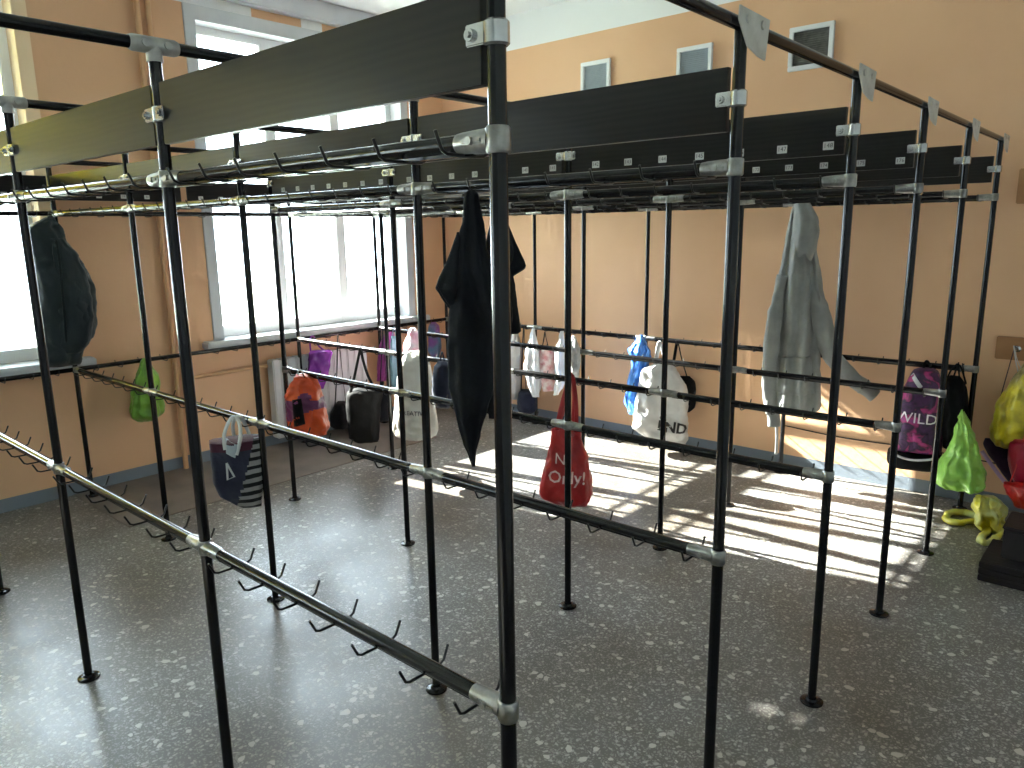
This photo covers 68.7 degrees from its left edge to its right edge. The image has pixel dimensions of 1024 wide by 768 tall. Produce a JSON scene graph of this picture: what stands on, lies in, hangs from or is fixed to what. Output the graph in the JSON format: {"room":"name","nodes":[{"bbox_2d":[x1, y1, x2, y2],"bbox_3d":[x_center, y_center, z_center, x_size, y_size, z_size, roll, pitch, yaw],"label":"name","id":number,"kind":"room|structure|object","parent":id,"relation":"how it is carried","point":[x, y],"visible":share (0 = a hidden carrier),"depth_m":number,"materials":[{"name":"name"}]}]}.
{"room":"school cloakroom","nodes":[
{"label":"school cloakroom","id":0,"kind":"room"},
{"bbox_2d":[0,0,448,513],"bbox_3d":[-3.314,-0.773,3.822,0.281,3.237,8.127,9,15,40],"label":"wall","id":1,"kind":"structure","parent":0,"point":[67,70],"depth_m":4.77,"materials":[{"name":"paint"}]},
{"bbox_2d":[0,0,96,376],"bbox_3d":[-3.343,-1.059,3.716,0.289,2.242,2.051,9,15,40],"label":"window","id":2,"kind":"structure","parent":1,"relation":"attached to","point":[17,361],"depth_m":4.25,"materials":[{"name":"white plastic"}]},
{"bbox_2d":[144,0,153,36],"bbox_3d":[-2.225,-1.010,4.890,0.034,3.237,0.034,9,15,40],"label":"pipe","id":3,"kind":"object","parent":1,"relation":"attached to","point":[148,15],"visible":0.02,"depth_m":4.62,"materials":[{"name":"orange paint"}]},
{"bbox_2d":[133,0,188,468],"bbox_3d":[-2.269,-1.000,4.841,0.034,3.237,0.034,9,15,40],"label":"pipe","id":4,"kind":"object","parent":1,"relation":"attached to","point":[136,3],"visible":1,"depth_m":4.91,"materials":[{"name":"metal"}]},
{"bbox_2d":[46,2,429,349],"bbox_3d":[-2.229,-1.327,4.928,0.336,2.242,4.713,9,15,40],"label":"window","id":5,"kind":"structure","parent":1,"relation":"attached to","point":[344,319],"depth_m":5.65,"materials":[{"name":"white plastic"}]},
{"bbox_2d":[267,345,367,438],"bbox_3d":[-1.508,0.044,5.886,0.127,0.593,0.858,9,15,40],"label":"radiator","id":6,"kind":"object","parent":1,"relation":"attached to","point":[348,358],"visible":0.31,"depth_m":5.84,"materials":[{"name":"metal"}]},
{"bbox_2d":[194,364,267,378],"bbox_3d":[-1.975,-0.087,5.352,0.059,0.044,0.640,10,16,44],"label":"pipe","id":7,"kind":"object","parent":6,"relation":"attached to","point":[218,373],"visible":0.76,"depth_m":5.30,"materials":[{"name":"metal"}]},
{"bbox_2d":[319,0,568,16],"bbox_3d":[-1.003,-2.024,1.481,6.482,0.094,8.284,9,15,40],"label":"ceiling","id":8,"kind":"structure","parent":0,"point":[376,7],"depth_m":5.61,"materials":[{"name":"paint"}]},
{"bbox_2d":[0,406,1023,767],"bbox_3d":[-0.907,1.245,2.116,6.357,0.094,8.284,9,15,40],"label":"floor","id":9,"kind":"structure","parent":0,"point":[616,679],"depth_m":3.00,"materials":[{"name":"stone"}]},
{"bbox_2d":[74,423,437,526],"bbox_3d":[-1.658,0.552,5.274,0.819,0.005,2.340,9,15,40],"label":"trim","id":10,"kind":"structure","parent":9,"relation":"on","point":[307,460],"depth_m":4.99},
{"bbox_2d":[0,0,518,767],"bbox_3d":[-1.566,0.096,2.547,4.206,2.001,0.125,9,15,40],"label":"coat rack","id":11,"kind":"object","parent":9,"relation":"on","point":[427,48],"visible":1,"depth_m":1.40,"materials":[{"name":"black metal"}]},
{"bbox_2d":[0,95,329,134],"bbox_3d":[-0.563,-1.126,3.485,0.044,0.053,4.713,9,15,40],"label":"rail","id":12,"kind":"object","parent":11,"relation":"on","point":[7,103],"visible":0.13,"depth_m":2.42,"materials":[{"name":"black paint"}]},
{"bbox_2d":[0,174,445,383],"bbox_3d":[-2.115,-0.749,4.944,0.125,1.138,4.619,9,15,40],"label":"coat rack","id":13,"kind":"object","parent":11,"relation":"attached to","point":[222,190],"visible":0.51,"depth_m":4.88,"materials":[{"name":"black metal"}]},
{"bbox_2d":[129,358,163,421],"bbox_3d":[-2.332,0.037,4.762,0.199,0.406,0.243,-7,13,-26],"label":"plastic bag","id":14,"kind":"object","parent":13,"relation":"hanging from","point":[140,407],"visible":0.63,"depth_m":4.71,"materials":[{"name":"green plastic"}]},
{"bbox_2d":[307,335,331,388],"bbox_3d":[-1.463,-0.167,5.686,0.196,0.413,0.146,-2,12,-8],"label":"gift bag","id":15,"kind":"object","parent":13,"relation":"hanging from","point":[318,360],"visible":0.77,"depth_m":5.64,"materials":[{"name":"purple paper"}]},
{"bbox_2d":[329,335,347,429],"bbox_3d":[-1.349,-0.015,5.831,0.183,0.757,0.167,-6,13,-22],"label":"tote bag","id":16,"kind":"object","parent":13,"relation":"hanging from","point":[338,417],"visible":0.82,"depth_m":5.82,"materials":[{"name":"black fabric"}]},
{"bbox_2d":[377,332,394,380],"bbox_3d":[-1.040,-0.240,6.241,0.176,0.435,0.174,9,15,40],"label":"bag","id":17,"kind":"object","parent":13,"relation":"hanging from","point":[383,374],"visible":0.38,"depth_m":6.20,"materials":[{"name":"purple fabric"}]},
{"bbox_2d":[428,322,440,357],"bbox_3d":[-0.713,-0.404,6.821,0.135,0.340,0.152,1,12,7],"label":"bag","id":18,"kind":"object","parent":13,"relation":"hanging from","point":[434,344],"visible":0.7,"depth_m":6.77,"materials":[{"name":"purple fabric"}]},
{"bbox_2d":[0,12,510,105],"bbox_3d":[0.215,-1.000,2.817,0.044,0.053,4.713,9,15,40],"label":"rail","id":19,"kind":"object","parent":11,"relation":"on","point":[155,48],"visible":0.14,"depth_m":1.64,"materials":[{"name":"black paint"}]},
{"bbox_2d":[666,0,1009,152],"bbox_3d":[1.257,-0.924,2.436,0.042,0.087,4.000,9,15,40],"label":"rail","id":20,"kind":"object","parent":11,"relation":"on","point":[757,34],"visible":1,"depth_m":1.82,"materials":[{"name":"black metal"}]},
{"bbox_2d":[46,30,747,767],"bbox_3d":[-1.060,-0.029,3.113,4.206,2.001,0.125,9,15,40],"label":"coat rack","id":21,"kind":"object","parent":9,"relation":"on","point":[695,103],"visible":0.91,"depth_m":2.06,"materials":[{"name":"black metal"}]},
{"bbox_2d":[29,212,97,367],"bbox_3d":[-2.572,-0.539,4.298,0.295,0.874,0.331,9,15,40],"label":"jacket","id":22,"kind":"object","parent":21,"relation":"hanging from","point":[68,297],"visible":0.94,"depth_m":4.21,"materials":[{"name":"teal fabric"}]},
{"bbox_2d":[209,415,262,508],"bbox_3d":[-1.167,0.335,3.195,0.218,0.415,0.163,-8,14,-30],"label":"tote bag","id":23,"kind":"object","parent":21,"relation":"hanging from","point":[235,459],"visible":0.93,"depth_m":3.14,"materials":[{"name":"blue fabric"}]},
{"bbox_2d":[435,190,526,465],"bbox_3d":[-0.083,-0.147,2.157,0.264,0.798,0.106,-3,12,-9],"label":"jacket","id":24,"kind":"object","parent":21,"relation":"hanging from","point":[464,285],"visible":0.76,"depth_m":2.12,"materials":[{"name":"black fabric"}]},
{"bbox_2d":[267,79,861,707],"bbox_3d":[-0.165,-0.090,3.346,3.173,2.001,0.125,9,15,40],"label":"coat rack","id":25,"kind":"object","parent":9,"relation":"on","point":[822,132],"visible":0.88,"depth_m":2.69,"materials":[{"name":"black metal"}]},
{"bbox_2d":[285,369,329,435],"bbox_3d":[-1.159,0.105,4.233,0.247,0.390,0.242,9,15,40],"label":"drawstring bag","id":26,"kind":"object","parent":25,"relation":"hanging from","point":[306,409],"visible":0.89,"depth_m":4.17,"materials":[{"name":"orange fabric"}]},
{"bbox_2d":[287,108,928,617],"bbox_3d":[-0.048,-0.278,4.246,4.206,2.001,0.125,9,15,40],"label":"coat rack","id":27,"kind":"object","parent":9,"relation":"on","point":[887,150],"visible":0.61,"depth_m":3.13,"materials":[{"name":"black metal"}]},
{"bbox_2d":[122,147,210,153],"bbox_3d":[-1.341,-1.252,4.152,0.044,0.053,4.713,9,15,40],"label":"rail","id":28,"kind":"object","parent":27,"relation":"attached to","point":[173,149],"visible":0.02,"depth_m":3.77,"materials":[{"name":"black paint"}]},
{"bbox_2d":[346,347,382,442],"bbox_3d":[-1.010,0.076,5.127,0.257,0.668,0.201,-3,12,-12],"label":"tote bag","id":29,"kind":"object","parent":27,"relation":"hanging from","point":[363,407],"visible":0.82,"depth_m":5.07,"materials":[{"name":"black fabric"}]},
{"bbox_2d":[393,351,437,440],"bbox_3d":[-0.616,0.074,4.752,0.288,0.572,0.240,-7,13,-28],"label":"bag","id":30,"kind":"object","parent":27,"relation":"hanging from","point":[410,360],"visible":0.59,"depth_m":4.68,"materials":[{"name":"grey fabric"}]},
{"bbox_2d":[431,352,451,408],"bbox_3d":[-0.422,-0.026,4.547,0.141,0.351,0.183,-4,12,-14],"label":"backpack","id":31,"kind":"object","parent":27,"relation":"hanging from","point":[439,384],"visible":0.65,"depth_m":4.48,"materials":[{"name":"blue fabric"}]},
{"bbox_2d":[539,372,592,507],"bbox_3d":[0.287,0.297,3.981,0.289,0.739,0.178,-2,12,-6],"label":"shopping bag","id":32,"kind":"object","parent":27,"relation":"hanging from","point":[552,480],"visible":0.77,"depth_m":3.95,"materials":[{"name":"red"}]},
{"bbox_2d":[371,127,972,555],"bbox_3d":[0.458,-0.403,4.813,4.206,2.001,0.125,9,15,40],"label":"coat rack","id":33,"kind":"object","parent":9,"relation":"on","point":[944,161],"visible":0.58,"depth_m":3.88,"materials":[{"name":"black metal"}]},
{"bbox_2d":[380,328,387,421],"bbox_3d":[-1.065,-0.075,6.148,0.120,0.778,0.139,-6,13,-22],"label":"bag","id":34,"kind":"object","parent":33,"relation":"hanging from","point":[384,404],"visible":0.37,"depth_m":6.14,"materials":[{"name":"grey fabric"}]},
{"bbox_2d":[390,326,396,387],"bbox_3d":[-0.953,-0.208,6.022,0.066,0.523,0.070,-4,12,-14],"label":"bag","id":35,"kind":"object","parent":33,"relation":"hanging from","point":[393,361],"visible":0.63,"depth_m":6.00,"materials":[{"name":"fabric"}]},
{"bbox_2d":[403,328,418,352],"bbox_3d":[-0.761,-0.283,5.771,0.170,0.296,0.185,2,12,14],"label":"plastic bag","id":36,"kind":"object","parent":33,"relation":"hanging from","point":[412,341],"visible":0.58,"depth_m":5.72,"materials":[{"name":"white plastic"}]},
{"bbox_2d":[571,336,580,377],"bbox_3d":[0.398,-0.163,4.832,0.103,0.294,0.182,-2,12,-5],"label":"plastic bag","id":37,"kind":"object","parent":33,"relation":"hanging from","point":[575,349],"visible":0.52,"depth_m":4.78,"materials":[{"name":"white plastic"}]},
{"bbox_2d":[441,140,1003,509],"bbox_3d":[0.965,-0.528,5.379,4.206,2.001,0.125,9,15,40],"label":"coat rack","id":38,"kind":"object","parent":9,"relation":"on","point":[981,169],"visible":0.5,"depth_m":4.30,"materials":[{"name":"black metal"}]},
{"bbox_2d":[511,333,521,399],"bbox_3d":[0.018,-0.172,6.220,0.158,0.606,0.165,9,15,40],"label":"plastic bag","id":39,"kind":"object","parent":38,"relation":"hanging from","point":[516,353],"visible":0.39,"depth_m":6.15,"materials":[{"name":"white plastic"}]},
{"bbox_2d":[517,328,536,413],"bbox_3d":[0.120,-0.108,6.146,0.169,0.730,0.167,1,12,8],"label":"bag","id":40,"kind":"object","parent":38,"relation":"hanging from","point":[526,403],"visible":0.76,"depth_m":6.14,"materials":[{"name":"blue fabric"}]},
{"bbox_2d":[523,328,540,397],"bbox_3d":[0.166,-0.170,6.019,0.154,0.562,0.181,6,13,28],"label":"plastic bag","id":41,"kind":"object","parent":38,"relation":"hanging from","point":[531,360],"visible":0.86,"depth_m":5.96,"materials":[{"name":"white plastic"}]},
{"bbox_2d":[539,332,554,391],"bbox_3d":[0.290,-0.180,5.992,0.143,0.484,0.153,-1,12,0],"label":"gift bag","id":42,"kind":"object","parent":38,"relation":"hanging from","point":[547,358],"visible":0.58,"depth_m":5.95,"materials":[{"name":"pink paper"}]},
{"bbox_2d":[553,331,564,394],"bbox_3d":[0.379,-0.162,5.873,0.130,0.509,0.158,9,15,40],"label":"plastic bag","id":43,"kind":"object","parent":38,"relation":"hanging from","point":[559,356],"visible":0.74,"depth_m":5.81,"materials":[{"name":"white plastic"}]},
{"bbox_2d":[623,335,650,414],"bbox_3d":[0.910,-0.066,5.435,0.204,0.584,0.227,9,15,40],"label":"plastic bag","id":44,"kind":"object","parent":38,"relation":"hanging from","point":[640,347],"visible":0.75,"depth_m":5.36,"materials":[{"name":"blue plastic"}]},
{"bbox_2d":[633,341,688,444],"bbox_3d":[1.062,0.063,5.303,0.388,0.753,0.231,-1,12,-1],"label":"bag","id":45,"kind":"object","parent":38,"relation":"hanging from","point":[646,423],"visible":0.73,"depth_m":5.25,"materials":[{"name":"white fabric"}]},
{"bbox_2d":[673,343,695,412],"bbox_3d":[1.216,-0.058,5.347,0.200,0.531,0.101,2,12,14],"label":"bag","id":46,"kind":"object","parent":38,"relation":"hanging from","point":[690,382],"visible":0.38,"depth_m":5.32,"materials":[{"name":"black fabric"}]},
{"bbox_2d":[762,203,879,453],"bbox_3d":[1.873,-0.302,4.506,0.662,1.573,0.269,5,13,27],"label":"hoodie","id":47,"kind":"object","parent":38,"relation":"hanging from","point":[799,323],"visible":0.94,"depth_m":4.48,"materials":[{"name":"grey fabric"}]},
{"bbox_2d":[790,203,819,259],"bbox_3d":[1.740,-0.907,4.450,0.161,0.361,0.193,4,13,21],"label":"hood","id":48,"kind":"object","parent":47,"relation":"attached to","point":[804,222],"depth_m":4.39,"materials":[{"name":"grey fabric"}]},
{"bbox_2d":[887,360,942,471],"bbox_3d":[2.288,0.171,4.226,0.279,0.625,0.288,6,14,32],"label":"backpack","id":49,"kind":"object","parent":38,"relation":"hanging from","point":[918,412],"visible":0.72,"depth_m":4.14,"materials":[{"name":"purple fabric"}]},
{"bbox_2d":[942,363,969,448],"bbox_3d":[2.438,0.126,4.124,0.158,0.484,0.211,9,15,40],"label":"tote bag","id":50,"kind":"object","parent":38,"relation":"hanging from","point":[952,409],"visible":0.62,"depth_m":4.07,"materials":[{"name":"black fabric"}]},
{"bbox_2d":[936,362,986,494],"bbox_3d":[2.405,0.239,3.980,0.251,0.663,0.301,9,15,40],"label":"plastic bag","id":51,"kind":"object","parent":38,"relation":"hanging from","point":[960,469],"visible":0.98,"depth_m":3.94,"materials":[{"name":"green plastic"}]},
{"bbox_2d":[941,492,1006,545],"bbox_3d":[2.457,0.677,3.930,0.267,0.190,0.442,-1,12,-3],"label":"plastic bag","id":52,"kind":"object","parent":9,"relation":"on","point":[988,512],"visible":0.96,"depth_m":3.88,"materials":[{"name":"yellow plastic"}]},
{"bbox_2d":[977,512,1023,590],"bbox_3d":[2.567,0.797,3.178,0.952,0.245,0.332,9,15,40],"label":"bench","id":53,"kind":"object","parent":9,"relation":"on","point":[1002,562],"visible":1,"depth_m":3.35,"materials":[{"name":"black wood"}]},
{"bbox_2d":[442,0,1023,512],"bbox_3d":[1.728,-1.073,4.906,6.404,3.237,0.195,9,15,40],"label":"wall","id":54,"kind":"structure","parent":0,"point":[967,56],"depth_m":4.68,"materials":[{"name":"paint"}]},
{"bbox_2d":[581,58,610,89],"bbox_3d":[0.613,-2.236,5.498,0.257,0.254,0.023,9,15,40],"label":"air vent","id":55,"kind":"object","parent":54,"relation":"in","point":[597,73],"visible":0.67,"depth_m":5.49,"materials":[{"name":"white paint"}]},
{"bbox_2d":[676,42,712,74],"bbox_3d":[1.212,-2.120,4.988,0.257,0.246,0.023,9,15,40],"label":"air vent","id":56,"kind":"object","parent":54,"relation":"in","point":[696,58],"visible":0.6,"depth_m":4.98,"materials":[{"name":"white paint"}]},
{"bbox_2d":[787,20,835,71],"bbox_3d":[1.791,-2.020,4.493,0.265,0.250,0.023,9,15,40],"label":"air vent","id":57,"kind":"object","parent":54,"relation":"in","point":[820,37],"visible":0.73,"depth_m":4.48,"materials":[{"name":"white paint"}]},
{"bbox_2d":[785,425,994,463],"bbox_3d":[2.683,0.431,4.246,2.340,0.039,0.008,9,15,40],"label":"pipe","id":58,"kind":"object","parent":54,"relation":"attached to","point":[785,425],"visible":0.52,"depth_m":4.72,"materials":[{"name":"orange metal"}]},
{"bbox_2d":[995,336,1023,360],"bbox_3d":[2.924,-0.152,3.854,0.754,0.125,0.080,9,15,40],"label":"board","id":59,"kind":"object","parent":54,"relation":"attached to","point":[1004,344],"visible":0.98,"depth_m":4.07,"materials":[{"name":"brown wood"}]},
{"bbox_2d":[980,349,1013,483],"bbox_3d":[2.673,0.189,4.042,0.207,0.785,0.094,9,15,40],"label":"bag","id":60,"kind":"object","parent":59,"relation":"hanging from","point":[999,455],"visible":0.48,"depth_m":4.07,"materials":[{"name":"fabric"}]},
{"bbox_2d":[988,345,1023,447],"bbox_3d":[2.706,0.075,3.970,0.266,0.543,0.281,9,15,40],"label":"plastic bag","id":61,"kind":"object","parent":59,"relation":"hanging from","point":[1008,417],"visible":0.95,"depth_m":3.94,"materials":[{"name":"yellow plastic"}]},
{"bbox_2d":[1003,438,1023,509],"bbox_3d":[2.671,0.222,3.867,0.142,0.827,0.327,9,15,40],"label":"shopping bag","id":62,"kind":"object","parent":59,"relation":"hanging from","point":[1015,490],"visible":1,"depth_m":3.84,"materials":[{"name":"red plastic"}]},
{"bbox_2d":[1008,439,1023,482],"bbox_3d":[2.699,0.184,3.897,0.162,0.723,0.239,9,15,40],"label":"handbag","id":63,"kind":"object","parent":59,"relation":"hanging from","point":[1016,446],"visible":0.88,"depth_m":3.88,"materials":[{"name":"red fabric"}]},
{"bbox_2d":[1016,168,1023,203],"bbox_3d":[2.917,-0.988,3.676,0.742,0.179,0.080,9,15,40],"label":"board","id":64,"kind":"object","parent":54,"relation":"attached to","point":[1020,189],"visible":1,"depth_m":3.92,"materials":[{"name":"brown wood"}]},
{"label":"outside","id":65,"kind":"structure","parent":0,"visible":0},
{"bbox_2d":[0,278,389,349],"bbox_3d":[-19.787,-0.134,18.773,40.989,0.156,62.400,9,15,40],"label":"ground","id":66,"kind":"structure","parent":65,"point":[315,296],"depth_m":35.50,"materials":[{"name":"white"}]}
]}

